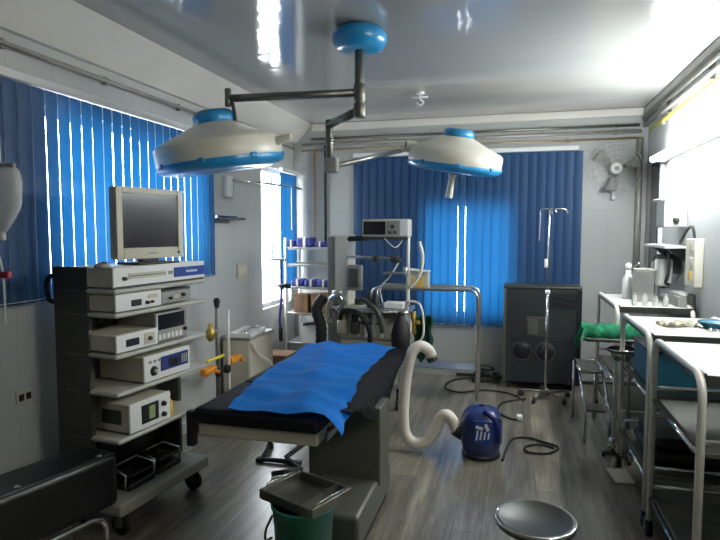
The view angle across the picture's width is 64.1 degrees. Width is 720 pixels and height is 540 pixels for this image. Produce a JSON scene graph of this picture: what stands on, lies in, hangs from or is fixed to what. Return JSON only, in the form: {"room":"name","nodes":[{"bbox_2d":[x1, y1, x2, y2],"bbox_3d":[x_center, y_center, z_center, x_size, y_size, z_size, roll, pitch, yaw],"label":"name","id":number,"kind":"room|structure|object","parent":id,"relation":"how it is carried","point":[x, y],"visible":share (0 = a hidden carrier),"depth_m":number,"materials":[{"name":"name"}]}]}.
{"room":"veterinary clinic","nodes":[
{"label":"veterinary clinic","id":0,"kind":"room"},
{"bbox_2d":[0,29,294,474],"bbox_3d":[-1.879,-0.005,2.948,0.160,2.800,8.220,1,4,15],"label":"wall","id":1,"kind":"structure","parent":0,"point":[29,430],"depth_m":3.75,"materials":[{"name":"paint"}]},
{"bbox_2d":[15,388,31,404],"bbox_3d":[-1.775,0.668,3.039,0.018,0.065,0.100,1,4,15],"label":"wall socket","id":2,"kind":"object","parent":1,"relation":"attached to","point":[23,396],"visible":1,"depth_m":3.03,"materials":[{"name":"beige plastic"}]},
{"bbox_2d":[45,111,191,282],"bbox_3d":[-1.603,-0.467,3.973,0.064,0.980,1.640,1,4,15],"label":"window","id":3,"kind":"structure","parent":1,"relation":"in","point":[57,111],"depth_m":3.71,"materials":[{"name":"clear glass"}]},
{"bbox_2d":[0,65,214,307],"bbox_3d":[-1.577,-0.451,3.489,0.045,1.175,2.761,1,4,15],"label":"vertical blind","id":4,"kind":"object","parent":3,"relation":"attached to","point":[29,87],"visible":0.54,"depth_m":3.26,"materials":[{"name":"blue fabric"}]},
{"bbox_2d":[0,37,294,149],"bbox_3d":[-1.374,-1.220,4.284,0.047,0.050,4.700,1,4,15],"label":"pipe","id":5,"kind":"object","parent":1,"relation":"attached to","point":[106,81],"visible":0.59,"depth_m":3.40,"materials":[{"name":"metal"}]},
{"bbox_2d":[0,0,311,142],"bbox_3d":[-1.686,-1.298,2.805,0.240,0.200,7.900,1,4,15],"label":"ceiling beam","id":6,"kind":"structure","parent":1,"relation":"attached to","point":[67,27],"depth_m":3.59,"materials":[{"name":"paint"}]},
{"bbox_2d":[223,175,301,229],"bbox_3d":[-0.935,-0.627,5.551,0.113,0.480,1.102,2,5,31],"label":"rail","id":7,"kind":"object","parent":1,"relation":"attached to","point":[227,180],"visible":1,"depth_m":5.14,"materials":[{"name":"grey metal"}]},
{"bbox_2d":[261,167,284,307],"bbox_3d":[-0.985,-0.356,6.274,0.064,1.480,0.780,1,4,15],"label":"window","id":8,"kind":"structure","parent":1,"relation":"in","point":[269,172],"depth_m":6.26,"materials":[{"name":"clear glass"}]},
{"bbox_2d":[267,258,290,340],"bbox_3d":[-0.850,0.311,6.005,0.250,0.865,0.070,1,4,15],"label":"tube","id":9,"kind":"object","parent":1,"relation":"attached to","point":[281,285],"visible":1,"depth_m":5.99,"materials":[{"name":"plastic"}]},
{"bbox_2d":[279,167,298,289],"bbox_3d":[-0.786,-0.457,6.428,0.045,1.320,0.485,1,4,15],"label":"vertical blind","id":10,"kind":"object","parent":1,"relation":"attached to","point":[287,176],"visible":0.84,"depth_m":6.39,"materials":[{"name":"blue fabric"}]},
{"bbox_3d":[-1.719,-0.776,2.539,0.333,0.644,0.060,1,4,15],"label":"wall hook","id":11,"kind":"object","parent":1,"relation":"attached to","visible":0},
{"bbox_2d":[0,163,21,239],"bbox_3d":[-1.580,-0.299,2.535,0.210,0.335,0.105,1,4,15],"label":"bag","id":12,"kind":"object","parent":11,"relation":"hanging from","point":[10,176],"visible":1,"depth_m":2.49,"materials":[{"name":"white"}]},
{"bbox_2d":[0,257,11,322],"bbox_3d":[-1.595,0.047,2.562,0.070,0.381,0.047,1,4,15],"label":"clamp","id":13,"kind":"object","parent":12,"relation":"hanging from","point":[3,274],"visible":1,"depth_m":2.57,"materials":[{"name":"red plastic"}]},
{"bbox_2d":[40,373,719,539],"bbox_3d":[0.009,1.477,2.540,4.070,0.100,8.220,1,4,15],"label":"floor","id":14,"kind":"structure","parent":0,"point":[435,492],"depth_m":3.67,"materials":[{"name":"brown wood"}]},
{"bbox_2d":[0,444,116,539],"bbox_3d":[-1.600,1.174,2.276,0.267,0.542,1.330,2,5,30],"label":"bench","id":15,"kind":"object","parent":14,"relation":"on","point":[42,498],"visible":1,"depth_m":2.54,"materials":[{"name":"black leather"}]},
{"bbox_2d":[44,266,207,535],"bbox_3d":[-1.314,0.666,3.320,0.513,1.410,0.725,2,4,22],"label":"equipment cart","id":16,"kind":"object","parent":14,"relation":"on","point":[79,380],"visible":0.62,"depth_m":3.02,"materials":[{"name":"grey plastic"}]},
{"bbox_2d":[90,324,157,353],"bbox_3d":[-1.308,0.368,3.083,0.343,0.098,0.296,2,4,22],"label":"medical device","id":17,"kind":"object","parent":16,"relation":"on","point":[112,338],"visible":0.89,"depth_m":2.99,"materials":[{"name":"beige plastic"}]},
{"bbox_2d":[89,289,160,312],"bbox_3d":[-1.301,0.159,3.086,0.343,0.094,0.329,2,4,22],"label":"source","id":18,"kind":"object","parent":16,"relation":"on","point":[150,298],"visible":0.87,"depth_m":2.94,"materials":[{"name":"beige plastic"}]},
{"bbox_2d":[96,429,156,472],"bbox_3d":[-1.359,1.036,3.405,0.060,0.260,0.460,2,4,22],"label":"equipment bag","id":19,"kind":"object","parent":16,"relation":"on","point":[126,450],"visible":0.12,"depth_m":3.42,"materials":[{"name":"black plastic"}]},
{"bbox_2d":[95,388,169,434],"bbox_3d":[-1.278,0.770,3.184,0.343,0.162,0.309,2,4,22],"label":"medical device","id":20,"kind":"object","parent":16,"relation":"on","point":[134,412],"visible":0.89,"depth_m":3.07,"materials":[{"name":"beige plastic"}]},
{"bbox_2d":[102,408,121,424],"bbox_3d":[-1.310,0.774,3.033,0.130,0.075,0.006,2,4,22],"label":"vent","id":21,"kind":"object","parent":20,"relation":"attached to","point":[110,416],"depth_m":3.03,"materials":[{"name":"grey plastic"}]},
{"bbox_2d":[116,454,154,491],"bbox_3d":[-1.285,1.120,3.196,0.200,0.122,0.224,2,4,22],"label":"wire tray","id":22,"kind":"object","parent":16,"relation":"on","point":[129,479],"visible":0.79,"depth_m":3.16,"materials":[{"name":"black metal"}]},
{"bbox_2d":[69,261,203,289],"bbox_3d":[-1.236,0.017,3.254,0.348,0.110,0.721,2,4,22],"label":"recorder","id":23,"kind":"object","parent":16,"relation":"on","point":[118,276],"visible":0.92,"depth_m":3.06,"materials":[{"name":"beige plastic"}]},
{"bbox_2d":[109,186,183,264],"bbox_3d":[-1.198,-0.247,3.245,0.190,0.423,0.450,2,5,31],"label":"monitor","id":24,"kind":"object","parent":23,"relation":"on","point":[146,224],"visible":1,"depth_m":3.19,"materials":[{"name":"beige plastic"}]},
{"bbox_2d":[68,298,204,318],"bbox_3d":[-1.251,0.207,3.268,0.360,0.026,0.715,2,4,22],"label":"shelf","id":25,"kind":"object","parent":16,"relation":"attached to","point":[73,312],"depth_m":2.98,"materials":[{"name":"plastic"}]},
{"bbox_2d":[69,331,204,359],"bbox_3d":[-1.251,0.416,3.282,0.360,0.026,0.715,2,4,22],"label":"shelf","id":26,"kind":"object","parent":16,"relation":"attached to","point":[75,353],"depth_m":3.00,"materials":[{"name":"plastic"}]},
{"bbox_2d":[73,279,203,294],"bbox_3d":[-1.251,0.085,3.259,0.360,0.026,0.715,2,4,22],"label":"shelf","id":27,"kind":"object","parent":16,"relation":"attached to","point":[78,289],"depth_m":2.96,"materials":[{"name":"plastic"}]},
{"bbox_2d":[75,363,205,397],"bbox_3d":[-1.251,0.611,3.296,0.360,0.026,0.715,2,4,22],"label":"shelf","id":28,"kind":"object","parent":16,"relation":"attached to","point":[114,388],"depth_m":3.06,"materials":[{"name":"plastic"}]},
{"bbox_2d":[77,400,204,444],"bbox_3d":[-1.251,0.855,3.313,0.360,0.026,0.715,2,4,22],"label":"shelf","id":29,"kind":"object","parent":16,"relation":"attached to","point":[180,407],"depth_m":3.04,"materials":[{"name":"plastic"}]},
{"bbox_2d":[100,344,189,382],"bbox_3d":[-1.215,0.524,3.291,0.346,0.147,0.371,2,4,22],"label":"insufflator","id":30,"kind":"object","parent":16,"relation":"on","point":[149,366],"visible":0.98,"depth_m":3.16,"materials":[{"name":"beige plastic"}]},
{"bbox_2d":[117,308,186,342],"bbox_3d":[-1.196,0.314,3.334,0.298,0.170,0.261,2,4,22],"label":"monitor","id":31,"kind":"object","parent":16,"relation":"on","point":[170,323],"visible":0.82,"depth_m":3.24,"materials":[{"name":"grey plastic"}]},
{"bbox_2d":[99,448,207,516],"bbox_3d":[-1.300,1.205,3.349,0.480,0.070,0.720,2,4,22],"label":"shelf","id":32,"kind":"object","parent":16,"relation":"attached to","point":[190,464],"depth_m":3.21,"materials":[{"name":"plastic"}]},
{"bbox_2d":[132,440,180,474],"bbox_3d":[-1.206,1.105,3.412,0.200,0.122,0.224,2,4,22],"label":"wire tray","id":33,"kind":"object","parent":16,"relation":"on","point":[164,461],"visible":0.94,"depth_m":3.38,"materials":[{"name":"black metal"}]},
{"bbox_2d":[161,286,189,304],"bbox_3d":[-1.187,0.144,3.370,0.318,0.085,0.246,2,4,22],"label":"control unit","id":34,"kind":"object","parent":16,"relation":"on","point":[179,293],"visible":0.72,"depth_m":3.30,"materials":[{"name":"grey plastic"}]},
{"bbox_2d":[198,298,244,431],"bbox_3d":[-1.121,0.750,4.643,0.350,1.060,0.591,1,4,15],"label":"stand","id":35,"kind":"object","parent":14,"relation":"on","point":[211,333],"visible":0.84,"depth_m":4.62,"materials":[{"name":"metal"}]},
{"bbox_2d":[221,329,273,391],"bbox_3d":[-1.017,0.904,5.270,0.280,0.665,0.510,1,4,15],"label":"waste bin","id":36,"kind":"object","parent":14,"relation":"on","point":[253,364],"visible":0.52,"depth_m":5.04,"materials":[{"name":"beige plastic"}]},
{"bbox_2d":[230,325,264,338],"bbox_3d":[-1.011,0.548,5.171,0.200,0.058,0.400,1,4,9],"label":"tray","id":37,"kind":"object","parent":36,"relation":"on","point":[249,332],"visible":0.95,"depth_m":5.16,"materials":[{"name":"metal"}]},
{"bbox_2d":[255,442,304,476],"bbox_3d":[-0.448,1.254,3.965,0.541,0.147,0.531,0,4,7],"label":"frame","id":38,"kind":"object","parent":14,"relation":"on","point":[296,463],"visible":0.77,"depth_m":3.94,"materials":[{"name":"black metal"}]},
{"bbox_2d":[186,343,406,539],"bbox_3d":[-0.227,0.980,3.410,0.795,0.772,1.640,1,4,15],"label":"table","id":39,"kind":"object","parent":14,"relation":"on","point":[357,459],"visible":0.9,"depth_m":3.04,"materials":[{"name":"blue fabric"}]},
{"bbox_2d":[228,341,396,435],"bbox_3d":[-0.205,0.604,3.342,0.690,0.117,1.590,1,4,15],"label":"sheet","id":40,"kind":"object","parent":39,"relation":"on","point":[322,377],"visible":1,"depth_m":3.06,"materials":[{"name":"blue fabric"}]},
{"bbox_2d":[264,503,334,539],"bbox_3d":[-0.257,1.232,2.616,0.295,0.378,0.295,3,5,40],"label":"bucket","id":41,"kind":"object","parent":14,"relation":"on","point":[288,525],"visible":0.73,"depth_m":2.50,"materials":[{"name":"teal plastic"}]},
{"bbox_2d":[259,469,351,519],"bbox_3d":[-0.248,1.011,2.629,0.328,0.060,0.278,3,5,38],"label":"tray","id":42,"kind":"object","parent":41,"relation":"on","point":[303,493],"visible":1,"depth_m":2.62,"materials":[{"name":"metal"}]},
{"bbox_2d":[284,238,327,349],"bbox_3d":[-0.498,0.404,6.299,0.528,1.520,0.448,1,4,15],"label":"storage rack","id":43,"kind":"object","parent":14,"relation":"on","point":[297,340],"visible":0.26,"depth_m":6.13,"materials":[{"name":"metal"}]},
{"bbox_2d":[287,335,314,344],"bbox_3d":[-0.493,0.775,6.323,0.510,0.025,0.420,1,4,15],"label":"shelf","id":44,"kind":"object","parent":43,"relation":"attached to","point":[297,340],"depth_m":6.19,"materials":[{"name":"metal"}]},
{"bbox_2d":[294,293,311,312],"bbox_3d":[-0.605,0.347,6.205,0.150,0.206,0.212,1,4,15],"label":"carton","id":45,"kind":"object","parent":43,"relation":"on","point":[302,301],"visible":0.83,"depth_m":6.12,"materials":[{"name":"brown cardboard"}]},
{"bbox_2d":[287,310,324,315],"bbox_3d":[-0.493,0.456,6.301,0.510,0.025,0.420,1,4,15],"label":"shelf","id":46,"kind":"object","parent":43,"relation":"attached to","point":[291,312],"depth_m":6.13,"materials":[{"name":"metal"}]},
{"bbox_2d":[301,320,327,342],"bbox_3d":[-0.445,0.654,6.166,0.340,0.239,0.243,1,4,15],"label":"carton","id":47,"kind":"object","parent":43,"relation":"on","point":[308,329],"visible":0.48,"depth_m":6.11,"materials":[{"name":"white cardboard"}]},
{"bbox_2d":[311,234,424,410],"bbox_3d":[0.089,0.464,5.151,1.014,1.560,0.493,1,4,15],"label":"machine","id":48,"kind":"object","parent":14,"relation":"on","point":[350,319],"visible":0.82,"depth_m":5.06,"materials":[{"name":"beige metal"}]},
{"bbox_2d":[331,303,414,312],"bbox_3d":[0.122,0.341,5.151,0.690,0.035,0.360,1,4,15],"label":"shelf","id":49,"kind":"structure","parent":48,"relation":"on","point":[380,306],"depth_m":4.99,"materials":[{"name":"metal"}]},
{"bbox_2d":[362,219,411,236],"bbox_3d":[0.238,-0.372,5.093,0.410,0.155,0.196,1,4,15],"label":"patient monitor","id":50,"kind":"object","parent":48,"relation":"on","point":[370,227],"visible":1,"depth_m":5.01,"materials":[{"name":"beige plastic"}]},
{"bbox_2d":[391,311,410,350],"bbox_3d":[0.347,0.542,4.886,0.170,0.380,0.170,1,4,15],"label":"bag","id":51,"kind":"object","parent":48,"relation":"hanging from","point":[400,334],"visible":0.89,"depth_m":4.83,"materials":[{"name":"black rubber"}]},
{"bbox_2d":[413,315,433,361],"bbox_3d":[0.544,0.600,5.008,0.190,0.412,0.049,1,4,15],"label":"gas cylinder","id":52,"kind":"object","parent":48,"relation":"hanging from","point":[428,337],"visible":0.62,"depth_m":5.00,"materials":[{"name":"metal"}]},
{"bbox_2d":[371,283,480,400],"bbox_3d":[0.628,0.668,5.535,1.028,1.039,0.328,1,4,15],"label":"trolley","id":53,"kind":"object","parent":14,"relation":"on","point":[441,365],"visible":0.59,"depth_m":5.43,"materials":[{"name":"metal"}]},
{"bbox_2d":[410,268,430,286],"bbox_3d":[0.544,0.077,5.434,0.240,0.190,0.140,1,4,15],"label":"carton","id":54,"kind":"object","parent":53,"relation":"on","point":[424,281],"visible":0.54,"depth_m":5.38,"materials":[{"name":"cardboard"}]},
{"bbox_2d":[374,285,470,291],"bbox_3d":[0.599,0.176,5.509,0.900,0.015,0.300,1,4,15],"label":"shelf","id":55,"kind":"object","parent":53,"relation":"attached to","point":[452,288],"depth_m":5.41,"materials":[{"name":"metal"}]},
{"bbox_2d":[413,359,474,371],"bbox_3d":[0.628,0.909,5.552,0.980,0.015,0.300,1,4,15],"label":"shelf","id":56,"kind":"object","parent":53,"relation":"attached to","point":[441,365],"depth_m":5.47,"materials":[{"name":"metal"}]},
{"bbox_2d":[398,340,501,461],"bbox_3d":[0.643,0.913,4.123,0.739,0.806,0.296,1,4,13],"label":"warming blower","id":57,"kind":"object","parent":14,"relation":"on","point":[479,430],"visible":1,"depth_m":4.06,"materials":[{"name":"blue plastic"}]},
{"bbox_2d":[471,364,498,382],"bbox_3d":[1.321,1.082,6.046,0.283,0.201,0.130,0,4,4],"label":"power strip","id":58,"kind":"object","parent":14,"relation":"on","point":[494,378],"visible":0.78,"depth_m":6.04,"materials":[{"name":"black plastic"}]},
{"bbox_2d":[501,436,558,461],"bbox_3d":[1.236,1.306,4.155,0.360,0.018,0.533,2,4,25],"label":"cable","id":59,"kind":"object","parent":14,"relation":"on","point":[517,437],"visible":1,"depth_m":4.24,"materials":[{"name":"black rubber"}]},
{"bbox_2d":[494,499,577,539],"bbox_3d":[0.672,1.198,2.222,0.315,0.503,0.315,1,4,15],"label":"round stool","id":60,"kind":"object","parent":14,"relation":"on","point":[520,519],"visible":1,"depth_m":2.19,"materials":[{"name":"metal"}]},
{"bbox_2d":[502,283,582,390],"bbox_3d":[1.841,0.672,5.859,0.745,1.045,0.325,1,4,15],"label":"cabinet","id":61,"kind":"object","parent":14,"relation":"on","point":[524,314],"visible":0.9,"depth_m":5.71,"materials":[{"name":"grey plastic"}]},
{"bbox_2d":[512,341,531,359],"bbox_3d":[1.626,0.812,5.769,0.194,0.194,0.012,1,4,15],"label":"fan grille","id":62,"kind":"object","parent":61,"relation":"attached to","point":[521,350],"depth_m":5.77,"materials":[{"name":"black plastic"}]},
{"bbox_2d":[535,342,554,361],"bbox_3d":[1.838,0.816,5.711,0.194,0.194,0.012,1,4,15],"label":"fan grille","id":63,"kind":"object","parent":61,"relation":"attached to","point":[539,346],"depth_m":5.71,"materials":[{"name":"black plastic"}]},
{"bbox_2d":[552,294,577,308],"bbox_3d":[2.007,0.305,5.630,0.240,0.140,0.014,1,4,15],"label":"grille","id":64,"kind":"object","parent":61,"relation":"attached to","point":[559,301],"depth_m":5.63,"materials":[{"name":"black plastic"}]},
{"bbox_2d":[518,208,569,404],"bbox_3d":[1.756,0.324,5.418,0.487,1.802,0.482,1,4,15],"label":"stand","id":65,"kind":"object","parent":14,"relation":"on","point":[544,391],"visible":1,"depth_m":5.39,"materials":[{"name":"silver metal"}]},
{"bbox_2d":[571,358,610,444],"bbox_3d":[1.837,1.024,4.589,0.222,0.520,0.642,1,4,15],"label":"step stool","id":66,"kind":"object","parent":14,"relation":"on","point":[592,366],"visible":0.99,"depth_m":4.45,"materials":[{"name":"metal"}]},
{"bbox_2d":[582,332,635,464],"bbox_3d":[1.733,0.896,3.962,0.360,0.862,0.426,1,4,15],"label":"stand","id":67,"kind":"object","parent":14,"relation":"on","point":[611,440],"visible":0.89,"depth_m":3.97,"materials":[{"name":"grey metal"}]},
{"bbox_2d":[572,321,643,348],"bbox_3d":[1.738,0.466,4.007,0.470,0.205,0.213,1,4,15],"label":"cloth","id":68,"kind":"object","parent":67,"relation":"on","point":[591,330],"visible":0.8,"depth_m":3.95,"materials":[{"name":"fabric"}]},
{"bbox_2d":[582,332,634,343],"bbox_3d":[1.752,0.472,4.003,0.360,0.022,0.260,1,4,15],"label":"tray","id":69,"kind":"object","parent":67,"relation":"on","point":[588,339],"depth_m":3.89,"materials":[{"name":"grey metal"}]},
{"bbox_2d":[607,344,633,361],"bbox_3d":[1.761,0.559,3.831,0.229,0.083,0.192,-2,4,-22],"label":"basin","id":70,"kind":"object","parent":67,"relation":"hanging from","point":[627,355],"visible":0.8,"depth_m":3.78,"materials":[{"name":"silver metal"}]},
{"bbox_2d":[606,458,635,483],"bbox_3d":[1.672,1.287,3.693,0.132,0.121,0.151,0,4,-2],"label":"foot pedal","id":71,"kind":"object","parent":14,"relation":"on","point":[619,476],"visible":1,"depth_m":3.69,"materials":[{"name":"metal"}]},
{"bbox_2d":[595,292,695,447],"bbox_3d":[2.220,0.750,4.588,0.530,1.065,1.060,1,4,15],"label":"trolley","id":72,"kind":"object","parent":14,"relation":"on","point":[621,305],"visible":0.42,"depth_m":4.36,"materials":[{"name":"metal"}]},
{"bbox_2d":[600,355,640,384],"bbox_3d":[2.222,0.794,4.578,0.460,0.020,0.930,1,4,15],"label":"shelf","id":73,"kind":"object","parent":72,"relation":"attached to","point":[608,360],"depth_m":4.71,"materials":[{"name":"metal"}]},
{"bbox_2d":[621,263,631,298],"bbox_3d":[2.193,0.086,4.708,0.090,0.290,0.089,1,4,15],"label":"bottle","id":74,"kind":"object","parent":72,"relation":"on","point":[626,293],"visible":0.93,"depth_m":4.68,"materials":[{"name":"white plastic"}]},
{"bbox_2d":[599,384,664,419],"bbox_3d":[2.222,1.054,4.596,0.460,0.020,0.930,1,4,15],"label":"shelf","id":75,"kind":"object","parent":72,"relation":"attached to","point":[637,397],"depth_m":4.60,"materials":[{"name":"metal"}]},
{"bbox_2d":[632,263,655,300],"bbox_3d":[2.246,0.093,4.559,0.156,0.298,0.126,2,4,21],"label":"box","id":76,"kind":"object","parent":72,"relation":"on","point":[643,279],"visible":0.89,"depth_m":4.51,"materials":[{"name":"metal"}]},
{"bbox_2d":[605,294,687,308],"bbox_3d":[2.238,0.254,4.541,0.490,0.022,0.920,1,4,15],"label":"shelf","id":77,"kind":"object","parent":72,"relation":"attached to","point":[621,303],"depth_m":4.33,"materials":[{"name":"metal"}]},
{"bbox_2d":[615,314,719,526],"bbox_3d":[1.889,0.835,3.401,0.550,1.060,0.890,1,4,15],"label":"trolley","id":78,"kind":"object","parent":14,"relation":"on","point":[646,326],"visible":0.53,"depth_m":3.12,"materials":[{"name":"metal"}]},
{"bbox_2d":[624,429,719,485],"bbox_3d":[1.891,1.096,3.406,0.480,0.020,0.760,1,4,15],"label":"shelf","id":79,"kind":"object","parent":78,"relation":"attached to","point":[659,475],"depth_m":3.14,"materials":[{"name":"metal"}]},
{"bbox_2d":[626,363,719,402],"bbox_3d":[1.891,0.657,3.376,0.480,0.020,0.760,1,4,15],"label":"shelf","id":80,"kind":"object","parent":78,"relation":"attached to","point":[661,394],"depth_m":3.08,"materials":[{"name":"metal"}]},
{"bbox_2d":[631,316,719,337],"bbox_3d":[1.907,0.342,3.355,0.510,0.022,0.750,1,4,15],"label":"shelf","id":81,"kind":"object","parent":78,"relation":"attached to","point":[655,330],"depth_m":3.26,"materials":[{"name":"metal"}]},
{"bbox_2d":[632,336,719,388],"bbox_3d":[1.867,0.543,3.395,0.400,0.205,0.460,1,4,15],"label":"storage bin","id":82,"kind":"object","parent":78,"relation":"on","point":[670,373],"visible":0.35,"depth_m":3.21,"materials":[{"name":"teal plastic"}]},
{"bbox_2d":[634,416,719,470],"bbox_3d":[1.881,1.011,3.403,0.400,0.150,0.500,1,4,15],"label":"mat","id":83,"kind":"object","parent":78,"relation":"on","point":[670,448],"visible":0.45,"depth_m":3.21,"materials":[{"name":"black plastic"}]},
{"bbox_2d":[656,319,699,327],"bbox_3d":[1.867,0.314,3.379,0.200,0.042,0.120,0,4,-2],"label":"crumpled cloth","id":84,"kind":"object","parent":78,"relation":"on","point":[689,323],"visible":1,"depth_m":3.35,"materials":[{"name":"fabric"}]},
{"bbox_2d":[643,339,719,539],"bbox_3d":[1.657,0.895,2.544,0.550,1.060,0.870,1,4,15],"label":"trolley","id":85,"kind":"object","parent":14,"relation":"on","point":[699,421],"visible":1,"depth_m":2.67,"materials":[{"name":"metal"}]},
{"bbox_2d":[655,498,719,539],"bbox_3d":[1.659,1.216,2.553,0.480,0.020,0.740,1,4,15],"label":"shelf","id":86,"kind":"object","parent":85,"relation":"attached to","point":[678,515],"depth_m":2.76,"materials":[{"name":"metal"}]},
{"bbox_2d":[658,399,719,458],"bbox_3d":[1.659,0.697,2.517,0.480,0.020,0.740,1,4,15],"label":"shelf","id":87,"kind":"object","parent":85,"relation":"attached to","point":[683,413],"depth_m":2.62,"materials":[{"name":"metal"}]},
{"bbox_2d":[666,342,719,375],"bbox_3d":[1.675,0.402,2.498,0.510,0.022,0.730,1,4,15],"label":"shelf","id":88,"kind":"object","parent":85,"relation":"attached to","point":[705,356],"depth_m":2.59,"materials":[{"name":"metal"}]},
{"bbox_2d":[73,0,719,123],"bbox_3d":[0.009,-1.416,2.339,4.070,0.100,8.220,1,4,15],"label":"ceiling","id":89,"kind":"structure","parent":0,"point":[469,57],"depth_m":3.81,"materials":[{"name":"white paint"}]},
{"bbox_2d":[152,22,502,198],"bbox_3d":[-0.054,-0.987,3.821,2.496,0.962,1.031,-2,4,-23],"label":"light","id":90,"kind":"object","parent":89,"relation":"hanging from","point":[216,142],"visible":1,"depth_m":3.46,"materials":[{"name":"metal"}]},
{"bbox_2d":[293,116,648,381],"bbox_3d":[1.059,-0.239,6.321,3.750,2.800,0.160,1,4,15],"label":"wall","id":91,"kind":"structure","parent":0,"point":[607,228],"depth_m":5.97,"materials":[{"name":"paint"}]},
{"bbox_2d":[324,146,326,240],"bbox_3d":[-0.394,-0.847,6.558,0.025,1.140,0.026,1,4,15],"label":"pipe","id":92,"kind":"object","parent":91,"relation":"attached to","point":[325,175],"visible":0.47,"depth_m":6.56,"materials":[{"name":"grey metal"}]},
{"bbox_2d":[353,145,583,327],"bbox_3d":[1.088,-0.337,6.169,2.410,1.885,0.045,1,4,15],"label":"vertical blind","id":93,"kind":"object","parent":91,"relation":"attached to","point":[500,244],"visible":0.62,"depth_m":6.13,"materials":[{"name":"blue fabric"}]},
{"bbox_2d":[301,129,641,145],"bbox_3d":[1.052,-1.398,6.119,3.560,0.050,0.047,1,4,15],"label":"pipe","id":94,"kind":"object","parent":91,"relation":"attached to","point":[616,132],"visible":0.76,"depth_m":5.97,"materials":[{"name":"metal"}]},
{"bbox_2d":[301,137,641,151],"bbox_3d":[1.054,-1.334,6.131,3.560,0.050,0.041,1,4,15],"label":"pipe","id":95,"kind":"object","parent":91,"relation":"attached to","point":[568,140],"visible":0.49,"depth_m":5.95,"materials":[{"name":"grey metal"}]},
{"bbox_2d":[311,123,639,139],"bbox_3d":[1.101,-1.457,6.104,3.420,0.050,0.044,1,4,15],"label":"pipe","id":96,"kind":"object","parent":91,"relation":"attached to","point":[616,125],"visible":0.74,"depth_m":5.98,"materials":[{"name":"metal"}]},
{"bbox_2d":[311,107,648,131],"bbox_3d":[1.147,-1.587,6.095,3.510,0.080,0.050,1,4,15],"label":"trim","id":97,"kind":"structure","parent":91,"relation":"attached to","point":[622,112],"depth_m":6.01,"materials":[{"name":"paint"}]},
{"bbox_2d":[588,143,643,199],"bbox_3d":[2.522,-0.974,5.686,0.507,0.554,0.202,1,4,15],"label":"wall fan","id":98,"kind":"object","parent":91,"relation":"attached to","point":[614,169],"visible":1,"depth_m":5.63,"materials":[{"name":"white plastic"}]},
{"bbox_2d":[633,138,643,267],"bbox_3d":[2.758,-0.497,5.709,0.057,1.600,0.060,1,4,15],"label":"pipe","id":99,"kind":"object","parent":91,"relation":"attached to","point":[640,141],"visible":0.66,"depth_m":5.68,"materials":[{"name":"metal"}]},
{"bbox_2d":[642,58,719,488],"bbox_3d":[1.896,0.066,1.932,0.160,2.800,8.220,1,4,15],"label":"wall","id":100,"kind":"structure","parent":0,"point":[694,175],"depth_m":4.14,"materials":[{"name":"paint"}]},
{"bbox_2d":[648,162,664,294],"bbox_3d":[2.698,-0.381,5.255,0.036,1.270,0.380,1,4,15],"label":"window","id":101,"kind":"structure","parent":100,"relation":"in","point":[657,168],"depth_m":5.19,"materials":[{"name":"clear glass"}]},
{"bbox_2d":[644,244,685,260],"bbox_3d":[2.457,-0.143,4.636,0.170,0.122,0.730,1,4,15],"label":"wall shelf","id":102,"kind":"object","parent":100,"relation":"attached to","point":[678,250],"visible":0.79,"depth_m":4.38,"materials":[{"name":"white plastic"}]},
{"bbox_2d":[654,249,680,287],"bbox_3d":[2.394,-0.013,4.509,0.273,0.344,0.185,-3,5,-38],"label":"jar","id":103,"kind":"object","parent":102,"relation":"hanging from","point":[668,264],"visible":0.94,"depth_m":4.48,"materials":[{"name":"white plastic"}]},
{"bbox_2d":[654,259,672,286],"bbox_3d":[2.388,0.016,4.526,0.130,0.220,0.130,1,4,15],"label":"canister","id":104,"kind":"object","parent":103,"relation":"on","point":[660,266],"depth_m":4.48,"materials":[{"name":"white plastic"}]},
{"bbox_2d":[653,198,687,226],"bbox_3d":[2.406,-0.442,4.463,0.190,0.222,0.301,1,4,15],"label":"soap dispenser","id":105,"kind":"object","parent":100,"relation":"attached to","point":[671,212],"visible":1,"depth_m":4.36,"materials":[{"name":"white plastic"}]},
{"bbox_2d":[667,290,694,317],"bbox_3d":[2.382,0.274,4.275,0.112,0.220,0.300,1,4,15],"label":"wall box","id":106,"kind":"object","parent":100,"relation":"attached to","point":[677,298],"visible":0.59,"depth_m":4.15,"materials":[{"name":"grey plastic"}]},
{"bbox_2d":[643,52,719,120],"bbox_3d":[2.101,-1.287,3.080,0.060,0.050,5.200,1,4,15],"label":"pipe","id":107,"kind":"object","parent":100,"relation":"attached to","point":[711,64],"visible":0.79,"depth_m":4.16,"materials":[{"name":"metal"}]},
{"bbox_2d":[644,63,719,127],"bbox_3d":[2.107,-1.227,3.082,0.057,0.050,5.200,1,4,15],"label":"pipe","id":108,"kind":"object","parent":100,"relation":"attached to","point":[711,74],"visible":0.95,"depth_m":4.19,"materials":[{"name":"metal"}]},
{"bbox_2d":[645,37,719,112],"bbox_3d":[1.788,-1.301,1.840,0.050,0.060,7.850,1,4,15],"label":"trim","id":109,"kind":"structure","parent":100,"relation":"attached to","point":[713,50],"depth_m":4.28,"materials":[{"name":"paint"}]},
{"bbox_2d":[649,121,719,161],"bbox_3d":[2.311,-0.881,4.012,0.155,0.045,1.850,1,4,15],"label":"tube light","id":110,"kind":"object","parent":100,"relation":"attached to","point":[660,157],"visible":1,"depth_m":3.97,"materials":[{"name":"white plastic"}]},
{"bbox_2d":[649,75,719,130],"bbox_3d":[2.090,-1.155,2.988,0.049,0.050,5.000,1,4,15],"label":"pipe","id":111,"kind":"object","parent":100,"relation":"attached to","point":[702,92],"visible":1,"depth_m":4.18,"materials":[{"name":"metal"}]},
{"bbox_2d":[679,225,703,287],"bbox_3d":[2.377,-0.105,4.145,0.068,0.434,0.417,1,4,15],"label":"switch box","id":112,"kind":"object","parent":100,"relation":"attached to","point":[694,260],"visible":1,"depth_m":3.97,"materials":[{"name":"beige plastic"}]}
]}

